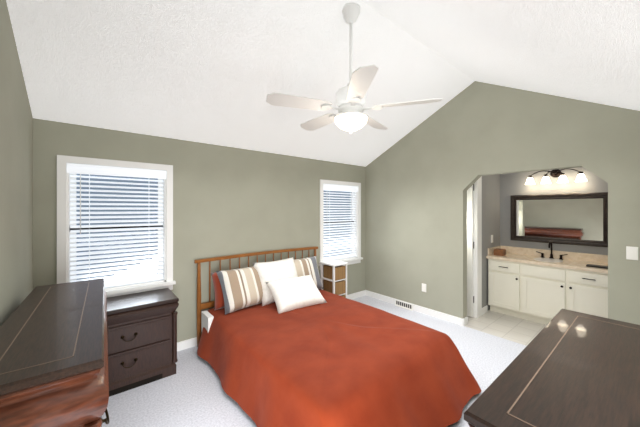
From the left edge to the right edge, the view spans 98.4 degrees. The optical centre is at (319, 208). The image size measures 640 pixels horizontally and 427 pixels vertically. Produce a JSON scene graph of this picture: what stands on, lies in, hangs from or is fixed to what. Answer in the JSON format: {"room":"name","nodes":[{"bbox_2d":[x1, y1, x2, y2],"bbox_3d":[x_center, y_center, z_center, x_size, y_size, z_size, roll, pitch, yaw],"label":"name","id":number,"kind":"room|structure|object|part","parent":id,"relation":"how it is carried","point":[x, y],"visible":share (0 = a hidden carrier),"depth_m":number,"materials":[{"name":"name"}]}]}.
{"room":"bedroom","nodes":[
{"label":"bedroom","id":0,"kind":"room"},
{"bbox_2d":[0,0,32,325],"bbox_3d":[-1.286,-0.057,0.879,0.117,3.114,3.666,0,0,-39],"label":"wall","id":1,"kind":"structure","parent":0,"point":[16,202],"depth_m":1.69,"materials":[{"name":"paint"}]},
{"bbox_2d":[33,118,365,341],"bbox_3d":[-0.805,0.356,3.573,4.283,2.288,0.117,0,0,-39],"label":"wall","id":2,"kind":"structure","parent":0,"point":[228,201],"depth_m":3.13,"materials":[{"name":"paint"}]},
{"bbox_2d":[57,155,175,297],"bbox_3d":[-1.904,0.193,2.636,0.918,1.295,0.167,0,0,-39],"label":"window","id":3,"kind":"structure","parent":2,"relation":"in","point":[63,226],"depth_m":2.62,"materials":[{"name":"white"}]},
{"bbox_3d":[-1.940,0.177,2.680,0.728,1.115,0.030,0,0,-39],"label":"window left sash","id":4,"kind":"part","parent":3,"relation":"part of","materials":[{"name":"white plastic"}]},
{"bbox_2d":[67,163,165,286],"bbox_3d":[-1.897,0.166,2.628,0.754,1.114,0.086,0,0,-39],"label":"window blind","id":5,"kind":"object","parent":3,"relation":"attached to","point":[105,170],"visible":0.88,"depth_m":2.61,"materials":[{"name":"white plastic"}]},
{"bbox_2d":[80,174,80,234],"bbox_3d":[-2.108,-0.045,2.429,0.007,0.540,0.008,0,0,-39],"label":"blind wand","id":6,"kind":"object","parent":5,"relation":"hanging from","point":[80,204],"visible":1,"depth_m":2.43,"materials":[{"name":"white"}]},
{"bbox_2d":[177,290,365,350],"bbox_3d":[-0.763,1.455,3.523,4.049,0.090,0.014,0,0,-39],"label":"baseboard","id":7,"kind":"structure","parent":2,"relation":"attached to","point":[186,344],"depth_m":3.00,"materials":[{"name":"white wood"}]},
{"bbox_2d":[319,179,362,265],"bbox_3d":[0.318,0.235,4.465,0.932,1.360,0.167,0,0,-39],"label":"window","id":8,"kind":"structure","parent":2,"relation":"in","point":[357,258],"depth_m":4.54,"materials":[{"name":"white"}]},
{"bbox_3d":[0.282,0.220,4.509,0.742,1.180,0.030,0,0,-39],"label":"window right sash","id":9,"kind":"part","parent":8,"relation":"part of","materials":[{"name":"white plastic"}]},
{"bbox_2d":[324,184,357,260],"bbox_3d":[0.325,0.208,4.457,0.768,1.179,0.086,0,0,-39],"label":"window blind","id":10,"kind":"object","parent":8,"relation":"attached to","point":[331,187],"visible":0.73,"depth_m":4.45,"materials":[{"name":"white plastic"}]},
{"bbox_2d":[6,0,473,166],"bbox_3d":[-0.238,-1.198,2.884,4.283,1.032,1.902,0,0,-39],"label":"ceiling","id":11,"kind":"structure","parent":0,"point":[215,72],"depth_m":2.32,"materials":[{"name":"white paint"}]},
{"bbox_2d":[266,2,441,133],"bbox_3d":[0.218,-1.075,2.200,1.268,0.973,1.221,0,0,-39],"label":"fan","id":12,"kind":"object","parent":11,"relation":"hanging from","point":[350,116],"visible":1,"depth_m":2.07,"materials":[{"name":"white plastic"}]},
{"bbox_3d":[0.242,-0.662,2.161,0.260,0.096,0.260,0,0,-39],"label":"lamp shade","id":13,"kind":"part","parent":12,"relation":"part of","materials":[{"name":"white glass"}]},
{"bbox_2d":[102,295,545,426],"bbox_3d":[0.835,1.540,2.624,5.610,0.081,3.666,0,0,-39],"label":"floor","id":14,"kind":"structure","parent":0,"point":[190,393],"depth_m":2.41,"materials":[{"name":"carpet"}]},
{"bbox_2d":[0,278,108,426],"bbox_3d":[-1.357,1.015,1.435,0.406,0.971,1.478,0,0,-38],"label":"dresser","id":15,"kind":"object","parent":14,"relation":"on","point":[53,355],"visible":1,"depth_m":0.99,"materials":[{"name":"red wood"}]},
{"bbox_2d":[107,288,178,396],"bbox_3d":[-1.703,1.155,2.436,0.745,0.690,0.453,0,0,-39],"label":"nightstand","id":16,"kind":"object","parent":14,"relation":"on","point":[142,336],"visible":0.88,"depth_m":2.36,"materials":[{"name":"brown wood"}]},
{"bbox_2d":[319,260,347,297],"bbox_3d":[0.204,1.145,4.095,0.294,0.710,0.319,0,0,-39],"label":"stand","id":17,"kind":"object","parent":14,"relation":"on","point":[333,275],"visible":0.69,"depth_m":4.01,"materials":[{"name":"white wood"}]},
{"bbox_2d":[194,246,480,426],"bbox_3d":[0.014,1.020,2.635,1.750,0.960,2.331,0,0,-39],"label":"bed","id":18,"kind":"object","parent":14,"relation":"on","point":[289,342],"visible":1,"depth_m":2.16,"materials":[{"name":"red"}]},
{"bbox_3d":[-0.696,1.020,3.530,1.710,0.960,0.046,0,0,-39],"label":"headboard","id":19,"kind":"part","parent":18,"relation":"part of","materials":[{"name":"brown wood"}]},
{"bbox_2d":[265,274,327,314],"bbox_3d":[-0.265,0.945,3.123,0.620,0.150,0.420,0,38,-35],"label":"pillow","id":20,"kind":"object","parent":18,"relation":"on","point":[290,295],"depth_m":3.04,"materials":[{"name":"white fabric"}]},
{"bbox_2d":[486,257,607,324],"bbox_3d":[3.048,1.110,3.696,0.588,0.780,1.267,0,0,-39],"label":"bathroom vanity","id":21,"kind":"object","parent":14,"relation":"on","point":[543,286],"depth_m":3.53,"materials":[{"name":"beige wood"}]},
{"bbox_2d":[490,253,607,272],"bbox_3d":[3.053,0.701,3.709,0.568,0.038,1.288,0,0,-39],"label":"countertop","id":22,"kind":"structure","parent":21,"relation":"on","point":[601,266],"depth_m":3.59,"materials":[{"name":"beige stone"}]},
{"bbox_2d":[533,257,562,262],"bbox_3d":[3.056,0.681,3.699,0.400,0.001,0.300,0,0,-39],"label":"sink","id":23,"kind":"object","parent":22,"relation":"in","point":[541,259],"depth_m":3.72,"materials":[{"name":"white ceramic"}]},
{"bbox_2d":[535,241,567,259],"bbox_3d":[3.167,0.560,3.791,0.167,0.244,0.343,0,0,-39],"label":"faucet","id":24,"kind":"object","parent":22,"relation":"on","point":[550,242],"depth_m":3.80,"materials":[{"name":"brown metal"}]},
{"bbox_2d":[585,264,607,269],"bbox_3d":[3.265,0.673,3.224,0.108,0.016,0.218,0,0,-39],"label":"tray","id":25,"kind":"object","parent":22,"relation":"on","point":[588,265],"depth_m":3.22,"materials":[{"name":"black metal"}]},
{"bbox_2d":[464,309,639,426],"bbox_3d":[1.119,1.050,1.035,1.365,0.901,0.585,0,0,-39],"label":"chest","id":26,"kind":"object","parent":14,"relation":"on","point":[566,368],"visible":1,"depth_m":0.96,"materials":[{"name":"brown wood"}]},
{"bbox_2d":[482,174,499,309],"bbox_3d":[2.358,0.300,4.051,1.210,2.400,0.117,0,0,-39],"label":"wall","id":27,"kind":"structure","parent":0,"point":[490,205],"depth_m":4.09,"materials":[{"name":"paint"}]},
{"bbox_2d":[467,185,472,316],"bbox_3d":[1.866,0.476,4.100,0.048,2.023,0.760,0,0,-39],"label":"door","id":28,"kind":"structure","parent":27,"relation":"in","point":[470,251],"depth_m":3.81,"materials":[{"name":"white wood"}]},
{"bbox_2d":[473,176,481,317],"bbox_3d":[2.067,0.430,3.801,0.438,2.140,0.133,0,0,-39],"label":"door frame","id":29,"kind":"structure","parent":27,"relation":"attached to","point":[477,249],"depth_m":3.82,"materials":[{"name":"white wood"}]},
{"bbox_2d":[486,246,501,256],"bbox_3d":[2.661,0.631,4.208,0.496,0.102,0.020,0,0,-39],"label":"backsplash","id":30,"kind":"structure","parent":27,"relation":"attached to","point":[498,249],"depth_m":4.07,"materials":[{"name":"beige stone"}]},
{"bbox_2d":[362,0,639,110],"bbox_3d":[0.927,-1.166,1.468,4.283,1.096,1.764,0,0,-39],"label":"ceiling","id":31,"kind":"structure","parent":0,"point":[586,50],"depth_m":1.87,"materials":[{"name":"white paint"}]},
{"bbox_2d":[366,81,639,324],"bbox_3d":[1.931,-0.057,3.526,0.117,3.114,3.666,0,0,-39],"label":"wall","id":32,"kind":"structure","parent":0,"point":[423,177],"depth_m":3.50,"materials":[{"name":"paint"}]},
{"bbox_2d":[395,300,412,310],"bbox_3d":[1.272,1.458,4.194,0.049,0.085,0.300,0,0,-39],"label":"air vent","id":33,"kind":"object","parent":32,"relation":"in","point":[404,305],"visible":1,"depth_m":4.18,"materials":[{"name":"white metal"}]},
{"bbox_2d":[366,290,464,325],"bbox_3d":[1.329,1.455,4.154,0.014,0.090,1.613,0,0,-39],"label":"baseboard","id":34,"kind":"structure","parent":32,"relation":"attached to","point":[430,312],"depth_m":3.92,"materials":[{"name":"white wood"}]},
{"bbox_2d":[422,283,425,291],"bbox_3d":[1.492,1.130,3.960,0.008,0.115,0.070,0,0,-39],"label":"outlet","id":35,"kind":"object","parent":32,"relation":"attached to","point":[423,287],"visible":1,"depth_m":3.96,"materials":[{"name":"white plastic"}]},
{"bbox_2d":[626,246,637,259],"bbox_3d":[2.749,0.390,2.430,0.012,0.115,0.070,0,0,-39],"label":"light switch","id":36,"kind":"object","parent":32,"relation":"attached to","point":[631,253],"visible":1,"depth_m":2.43,"materials":[{"name":"white plastic"}]},
{"bbox_2d":[500,167,607,254],"bbox_3d":[2.934,0.300,4.396,0.117,2.400,2.739,0,0,-39],"label":"wall","id":37,"kind":"structure","parent":0,"point":[512,184],"depth_m":3.98,"materials":[{"name":"paint"}]},
{"bbox_2d":[502,246,607,264],"bbox_3d":[3.263,0.631,3.883,0.022,0.102,1.288,0,0,-39],"label":"backsplash","id":38,"kind":"structure","parent":37,"relation":"attached to","point":[505,249],"depth_m":3.81,"materials":[{"name":"beige stone"}]},
{"bbox_2d":[525,168,586,184],"bbox_3d":[3.235,-0.460,3.808,0.160,0.200,0.660,0,0,-39],"label":"sconce","id":39,"kind":"object","parent":37,"relation":"attached to","point":[555,173],"visible":1,"depth_m":3.81,"materials":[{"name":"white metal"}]},
{"bbox_2d":[511,192,607,246],"bbox_3d":[3.285,0.135,3.846,0.032,0.690,1.075,0,0,-39],"label":"mirror","id":40,"kind":"object","parent":37,"relation":"attached to","point":[575,218],"visible":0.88,"depth_m":3.79,"materials":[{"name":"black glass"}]}
]}

